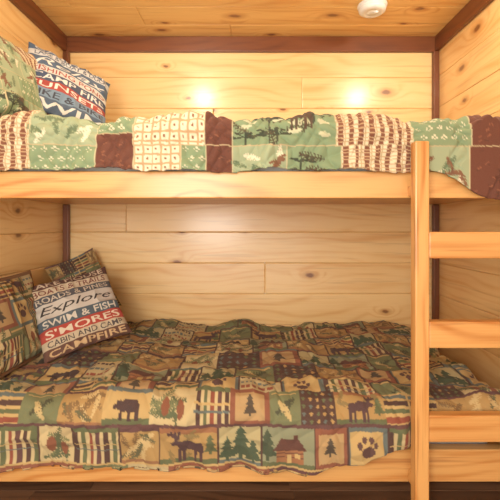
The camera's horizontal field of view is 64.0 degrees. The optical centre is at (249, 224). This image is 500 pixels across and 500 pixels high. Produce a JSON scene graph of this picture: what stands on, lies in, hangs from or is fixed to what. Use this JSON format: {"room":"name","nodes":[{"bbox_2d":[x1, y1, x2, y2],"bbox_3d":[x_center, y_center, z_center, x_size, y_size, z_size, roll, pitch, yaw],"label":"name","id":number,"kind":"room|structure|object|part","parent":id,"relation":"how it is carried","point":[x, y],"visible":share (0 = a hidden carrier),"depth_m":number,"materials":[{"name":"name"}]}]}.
{"room":"cabin bunk bedroom","nodes":[
{"label":"cabin bunk bedroom","id":0,"kind":"room"},
{"bbox_2d":[0,0,62,285],"bbox_3d":[-1.092,-0.060,0.730,0.030,2.060,3.260,0,0,0],"label":"wall","id":1,"kind":"structure","parent":0,"point":[31,232],"depth_m":1.93,"materials":[{"name":"brown wood"}]},
{"bbox_2d":[9,0,66,50],"bbox_3d":[-1.066,-1.046,0.704,0.022,0.088,3.208,0,0,0],"label":"trim","id":2,"kind":"structure","parent":1,"relation":"attached to","point":[28,8],"depth_m":2.03,"materials":[{"name":"brown wood"}]},
{"bbox_2d":[0,482,499,499],"bbox_3d":[0.006,0.985,0.730,2.226,0.030,3.260,0,0,0],"label":"floor","id":3,"kind":"structure","parent":0,"point":[8,490],"depth_m":1.46,"materials":[{"name":"brown wood"}]},
{"bbox_2d":[0,141,499,499],"bbox_3d":[0.006,0.351,1.800,2.162,1.238,1.056,0,0,0],"label":"bunk bed","id":4,"kind":"object","parent":3,"relation":"on","point":[421,463],"visible":0.58,"depth_m":1.35,"materials":[{"name":"brown wood"}]},
{"bbox_2d":[3,167,369,170],"bbox_3d":[-0.018,-0.230,1.847,2.077,0.176,0.875,0,0,0],"label":"mattress","id":5,"kind":"object","parent":4,"relation":"on","point":[92,168],"visible":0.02,"depth_m":1.41,"materials":[{"name":"grey fabric"}]},
{"bbox_3d":[0.006,-0.137,1.369,2.162,0.091,0.038,0,0,0],"label":"rail","id":6,"kind":"part","parent":4,"relation":"part of","materials":[{"name":"brown wood"}]},
{"bbox_2d":[0,110,499,199],"bbox_3d":[0.006,-0.225,1.797,2.155,0.349,1.035,0,0,0],"label":"patchwork quilt","id":7,"kind":"object","parent":4,"relation":"on","point":[466,149],"visible":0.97,"depth_m":1.31,"materials":[{"name":"fabric"}]},
{"bbox_2d":[0,36,49,116],"bbox_3d":[-0.945,-0.575,1.600,0.185,0.399,0.564,0,0,5],"label":"patchwork pillow","id":8,"kind":"object","parent":7,"relation":"on","point":[19,91],"visible":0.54,"depth_m":1.54,"materials":[{"name":"fabric"}]},
{"bbox_2d":[28,42,109,124],"bbox_3d":[-0.834,-0.615,1.828,0.471,0.434,0.216,0,0,-40],"label":"throw pillow","id":9,"kind":"object","parent":7,"relation":"on","point":[65,89],"visible":0.8,"depth_m":1.78,"materials":[{"name":"fabric"}]},
{"bbox_3d":[0.006,0.813,1.369,2.162,0.110,0.038,0,0,0],"label":"rail","id":10,"kind":"part","parent":4,"relation":"part of","materials":[{"name":"brown wood"}]},
{"bbox_2d":[429,442,487,443],"bbox_3d":[-0.099,0.712,1.847,1.917,0.192,0.875,0,0,0],"label":"mattress","id":11,"kind":"object","parent":4,"relation":"on","point":[429,442],"visible":0.02,"depth_m":1.41,"materials":[{"name":"grey fabric"}]},
{"bbox_2d":[0,319,499,476],"bbox_3d":[-0.072,0.668,1.792,1.999,0.276,1.044,0,0,0],"label":"patchwork quilt","id":12,"kind":"object","parent":11,"relation":"on","point":[165,395],"visible":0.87,"depth_m":1.34,"materials":[{"name":"fabric"}]},
{"bbox_2d":[0,270,42,378],"bbox_3d":[-0.953,0.384,1.570,0.162,0.361,0.505,0,0,6],"label":"patchwork pillow","id":13,"kind":"object","parent":12,"relation":"on","point":[20,344],"visible":0.75,"depth_m":1.57,"materials":[{"name":"fabric"}]},
{"bbox_2d":[32,267,131,363],"bbox_3d":[-0.775,0.385,1.800,0.423,0.361,0.240,0,0,-35],"label":"throw pillow","id":14,"kind":"object","parent":12,"relation":"on","point":[81,311],"visible":0.98,"depth_m":1.75,"materials":[{"name":"fabric"}]},
{"bbox_2d":[45,248,121,305],"bbox_3d":[-0.891,0.336,2.150,0.376,0.419,0.136,0,0,-33],"label":"patchwork pillow","id":15,"kind":"object","parent":12,"relation":"on","point":[86,262],"visible":0.31,"depth_m":2.13,"materials":[{"name":"fabric"}]},
{"bbox_2d":[68,53,433,327],"bbox_3d":[0.006,-0.060,2.345,2.166,2.060,0.030,0,0,0],"label":"wall","id":16,"kind":"structure","parent":0,"point":[290,265],"depth_m":2.33,"materials":[{"name":"brown wood"}]},
{"bbox_2d":[63,51,69,261],"bbox_3d":[-1.061,-0.016,2.314,0.032,1.972,0.032,0,0,0],"label":"trim","id":17,"kind":"structure","parent":16,"relation":"attached to","point":[66,54],"depth_m":2.30,"materials":[{"name":"brown wood"}]},
{"bbox_2d":[67,36,434,52],"bbox_3d":[0.006,-1.046,2.319,2.166,0.088,0.022,0,0,0],"label":"trim","id":18,"kind":"structure","parent":16,"relation":"attached to","point":[75,44],"depth_m":2.31,"materials":[{"name":"brown wood"}]},
{"bbox_2d":[432,51,438,349],"bbox_3d":[1.073,-0.016,2.314,0.032,1.972,0.032,0,0,0],"label":"trim","id":19,"kind":"structure","parent":16,"relation":"attached to","point":[435,54],"depth_m":2.30,"materials":[{"name":"brown wood"}]},
{"bbox_2d":[32,0,469,35],"bbox_3d":[0.006,-1.105,0.730,2.226,0.030,3.260,0,0,0],"label":"ceiling","id":20,"kind":"structure","parent":0,"point":[72,17],"depth_m":2.09,"materials":[{"name":"brown wood"}]},
{"bbox_2d":[357,0,387,17],"bbox_3d":[0.605,-1.065,1.980,0.144,0.050,0.144,0,0,0],"label":"smoke detector","id":21,"kind":"object","parent":20,"relation":"attached to","point":[366,8],"visible":1,"depth_m":1.95,"materials":[{"name":"white plastic"}]},
{"bbox_2d":[439,0,499,388],"bbox_3d":[1.104,-0.060,0.730,0.030,2.060,3.260,0,0,0],"label":"wall","id":22,"kind":"structure","parent":0,"point":[469,63],"depth_m":1.95,"materials":[{"name":"brown wood"}]},
{"bbox_2d":[435,0,493,50],"bbox_3d":[1.078,-1.046,0.704,0.022,0.088,3.208,0,0,0],"label":"trim","id":23,"kind":"structure","parent":22,"relation":"attached to","point":[472,8],"depth_m":2.04,"materials":[{"name":"brown wood"}]}
]}

